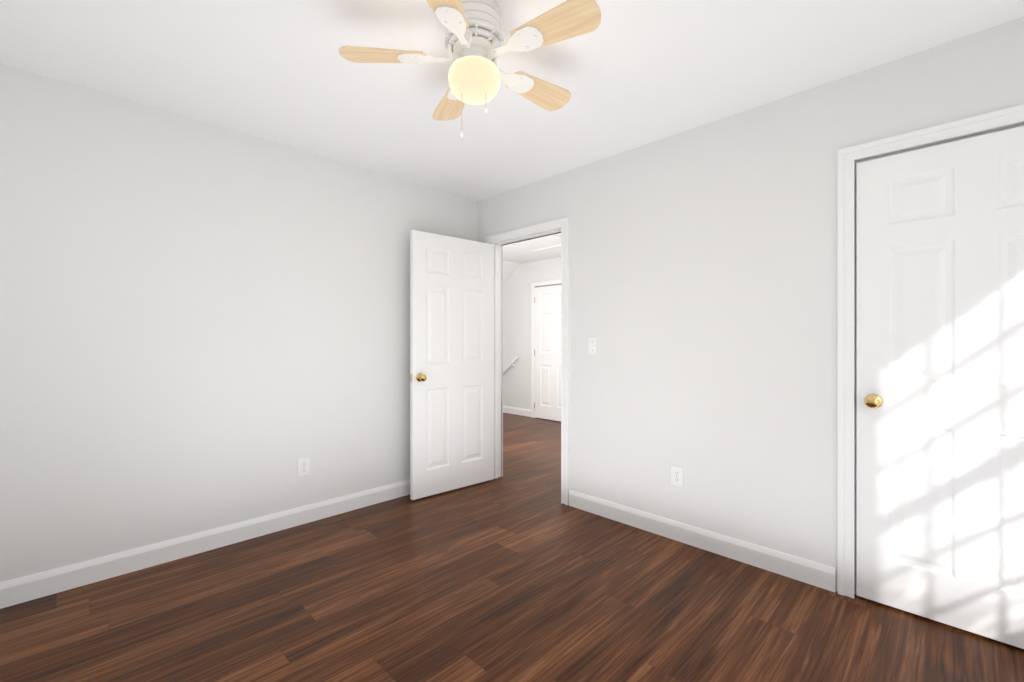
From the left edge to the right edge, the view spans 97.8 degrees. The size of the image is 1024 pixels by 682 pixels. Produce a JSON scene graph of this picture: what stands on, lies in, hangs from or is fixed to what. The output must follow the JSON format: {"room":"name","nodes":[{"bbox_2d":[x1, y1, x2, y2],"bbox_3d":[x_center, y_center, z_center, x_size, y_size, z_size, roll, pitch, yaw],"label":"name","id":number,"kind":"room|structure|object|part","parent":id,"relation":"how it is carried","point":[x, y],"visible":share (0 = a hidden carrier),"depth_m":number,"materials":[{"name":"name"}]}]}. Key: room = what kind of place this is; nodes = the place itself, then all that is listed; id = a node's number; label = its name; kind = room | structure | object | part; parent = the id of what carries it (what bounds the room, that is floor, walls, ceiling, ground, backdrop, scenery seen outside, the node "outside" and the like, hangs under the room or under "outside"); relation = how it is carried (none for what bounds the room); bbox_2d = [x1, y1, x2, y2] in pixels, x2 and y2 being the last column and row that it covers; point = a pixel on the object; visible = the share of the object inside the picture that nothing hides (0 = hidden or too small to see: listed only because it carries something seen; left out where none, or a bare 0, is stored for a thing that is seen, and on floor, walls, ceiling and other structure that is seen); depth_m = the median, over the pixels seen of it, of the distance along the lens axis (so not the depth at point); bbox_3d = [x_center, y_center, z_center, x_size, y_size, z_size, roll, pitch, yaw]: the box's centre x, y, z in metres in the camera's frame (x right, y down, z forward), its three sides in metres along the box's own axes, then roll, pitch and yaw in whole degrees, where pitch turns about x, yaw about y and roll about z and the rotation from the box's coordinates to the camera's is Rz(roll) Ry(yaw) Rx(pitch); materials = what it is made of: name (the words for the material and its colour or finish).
{"room":"empty bedroom","nodes":[
{"label":"empty bedroom","id":0,"kind":"room"},
{"bbox_2d":[0,63,476,582],"bbox_3d":[-1.563,-0.025,2.836,3.420,2.450,0.120,0,0,-45],"label":"wall","id":1,"kind":"structure","parent":0,"point":[204,326],"depth_m":2.48,"materials":[{"name":"paint"}]},
{"bbox_2d":[0,479,409,608],"bbox_3d":[-1.462,1.144,2.841,3.270,0.112,0.014,0,0,-45],"label":"baseboard","id":2,"kind":"structure","parent":1,"relation":"attached to","point":[46,583],"depth_m":2.46,"materials":[{"name":"paint"}]},
{"bbox_2d":[298,457,309,476],"bbox_3d":[-1.369,0.830,2.939,0.076,0.118,0.007,0,0,-45],"label":"outlet","id":3,"kind":"object","parent":1,"relation":"attached to","point":[303,466],"visible":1,"depth_m":2.94,"materials":[{"name":"white plastic"}]},
{"bbox_2d":[0,413,1023,681],"bbox_3d":[-0.276,1.250,3.472,6.140,0.100,7.040,0,0,-45],"label":"floor","id":4,"kind":"structure","parent":0,"point":[518,571],"depth_m":1.97,"materials":[{"name":"brown wood"}]},
{"bbox_2d":[0,0,1023,263],"bbox_3d":[-0.276,-1.300,3.472,6.140,0.100,7.040,0,0,-45],"label":"ceiling","id":5,"kind":"structure","parent":0,"point":[630,74],"depth_m":2.03,"materials":[{"name":"paint"}]},
{"bbox_2d":[339,0,600,137],"bbox_3d":[-0.115,-1.004,1.712,0.940,0.490,0.957,0,0,-45],"label":"fan","id":6,"kind":"object","parent":5,"relation":"hanging from","point":[476,47],"visible":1,"depth_m":1.63,"materials":[{"name":"beige wood"}]},
{"bbox_3d":[-0.481,-1.070,1.676,0.322,0.006,0.140,0,12,-4],"label":"blade","id":7,"kind":"part","parent":6,"relation":"part of","materials":[{"name":"brown wood"}]},
{"bbox_3d":[-0.225,-1.070,1.371,0.140,0.006,0.322,12,3,14],"label":"blade","id":8,"kind":"part","parent":6,"relation":"part of","materials":[{"name":"brown wood"}]},
{"bbox_3d":[-0.270,-1.070,2.014,0.140,0.006,0.322,-13,5,-21],"label":"blade","id":9,"kind":"part","parent":6,"relation":"part of","materials":[{"name":"brown wood"}]},
{"bbox_3d":[-0.143,-0.980,1.700,0.198,0.125,0.198,0,0,-45],"label":"globe","id":10,"kind":"part","parent":6,"relation":"part of","materials":[{"name":"white glass"}]},
{"bbox_3d":[0.117,-1.070,1.918,0.322,0.006,0.140,0,-12,-40],"label":"blade","id":11,"kind":"part","parent":6,"relation":"part of","materials":[{"name":"brown wood"}]},
{"bbox_3d":[0.145,-1.070,1.520,0.322,0.006,0.140,0,-12,32],"label":"blade","id":12,"kind":"part","parent":6,"relation":"part of","materials":[{"name":"brown wood"}]},
{"bbox_2d":[505,235,560,251],"bbox_3d":[0.255,-1.240,5.558,0.900,0.019,0.800,0,0,-45],"label":"ceiling panel","id":13,"kind":"object","parent":5,"relation":"attached to","point":[544,243],"visible":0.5,"depth_m":5.73,"materials":[{"name":"paint"}]},
{"bbox_2d":[503,261,520,285],"bbox_3d":[-0.594,-0.841,7.220,1.050,0.819,1.050,0,0,-45],"label":"ceiling","id":14,"kind":"structure","parent":0,"point":[509,269],"depth_m":7.22,"materials":[{"name":"paint"}]},
{"bbox_2d":[503,257,560,421],"bbox_3d":[0.969,-0.025,6.484,0.120,2.450,4.540,0,0,-45],"label":"wall","id":15,"kind":"structure","parent":0,"point":[517,330],"depth_m":7.23,"materials":[{"name":"paint"}]},
{"bbox_2d":[503,357,517,373],"bbox_3d":[-0.246,0.648,7.553,0.077,0.791,0.997,0,0,-45],"label":"handrail","id":16,"kind":"object","parent":15,"relation":"attached to","point":[510,365],"visible":0.33,"depth_m":7.29,"materials":[{"name":"white"}]},
{"bbox_2d":[503,406,530,416],"bbox_3d":[-0.133,1.144,7.491,0.014,0.112,1.318,0,0,-45],"label":"baseboard","id":17,"kind":"structure","parent":15,"relation":"attached to","point":[506,409],"depth_m":7.27,"materials":[{"name":"paint"}]},
{"bbox_2d":[531,279,560,417],"bbox_3d":[0.643,0.144,6.695,0.042,2.112,0.916,0,0,-45],"label":"door frame","id":18,"kind":"structure","parent":15,"relation":"attached to","point":[534,285],"depth_m":6.98,"materials":[{"name":"paint"}]},
{"bbox_2d":[534,285,560,420],"bbox_3d":[0.618,0.179,6.676,0.784,2.018,0.099,0,0,45],"label":"hall door","id":19,"kind":"structure","parent":15,"relation":"in","point":[547,352],"depth_m":6.77,"materials":[{"name":"paint"}]},
{"bbox_2d":[477,17,1023,591],"bbox_3d":[0.014,-0.025,3.762,0.120,2.450,7.040,0,0,-45],"label":"wall","id":20,"kind":"structure","parent":0,"point":[703,285],"depth_m":2.48,"materials":[{"name":"paint"}]},
{"bbox_2d":[410,230,493,499],"bbox_3d":[-0.459,0.179,3.602,0.784,2.018,0.163,0,0,-41],"label":"bedroom door","id":21,"kind":"structure","parent":20,"relation":"in","point":[451,363],"depth_m":3.55,"materials":[{"name":"paint"}]},
{"bbox_3d":[-0.718,0.275,3.376,0.096,0.066,0.163,0,0,-41],"label":"knob","id":22,"kind":"part","parent":21,"relation":"part of","materials":[{"name":"gold metal"}]},
{"bbox_2d":[485,217,568,504],"bbox_3d":[0.141,0.147,3.635,0.154,2.106,0.902,0,0,-45],"label":"door frame","id":23,"kind":"structure","parent":20,"relation":"attached to","point":[562,224],"depth_m":3.54,"materials":[{"name":"paint"}]},
{"bbox_2d":[588,338,596,354],"bbox_3d":[0.559,0.035,3.119,0.076,0.118,0.017,0,0,45],"label":"light switch","id":24,"kind":"object","parent":20,"relation":"attached to","point":[592,345],"visible":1,"depth_m":3.12,"materials":[{"name":"white plastic"}]},
{"bbox_2d":[671,465,682,486],"bbox_3d":[0.994,0.815,2.692,0.076,0.118,0.007,0,0,45],"label":"outlet","id":25,"kind":"object","parent":20,"relation":"attached to","point":[676,475],"visible":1,"depth_m":2.69,"materials":[{"name":"white plastic"}]},
{"bbox_2d":[569,490,835,591],"bbox_3d":[0.984,1.144,2.698,0.014,0.112,1.593,0,0,-45],"label":"baseboard","id":26,"kind":"structure","parent":20,"relation":"attached to","point":[823,576],"depth_m":2.52,"materials":[{"name":"paint"}]},
{"bbox_2d":[838,104,1023,598],"bbox_3d":[1.871,0.147,1.808,0.017,2.106,0.902,0,0,-45],"label":"door frame","id":27,"kind":"structure","parent":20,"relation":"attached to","point":[848,157],"depth_m":2.09,"materials":[{"name":"paint"}]},
{"bbox_2d":[855,122,1023,648],"bbox_3d":[1.899,0.166,1.835,0.183,2.069,0.828,0,0,-45],"label":"closet door","id":28,"kind":"structure","parent":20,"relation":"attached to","point":[945,141],"depth_m":1.88,"materials":[{"name":"paint"}]},
{"bbox_3d":[1.655,0.275,2.065,0.096,0.066,0.163,0,0,45],"label":"knob","id":29,"kind":"part","parent":28,"relation":"part of","materials":[{"name":"gold metal"}]},
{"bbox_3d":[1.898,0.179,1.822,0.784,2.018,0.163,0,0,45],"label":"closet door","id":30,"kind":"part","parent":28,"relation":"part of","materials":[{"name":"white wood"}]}
]}

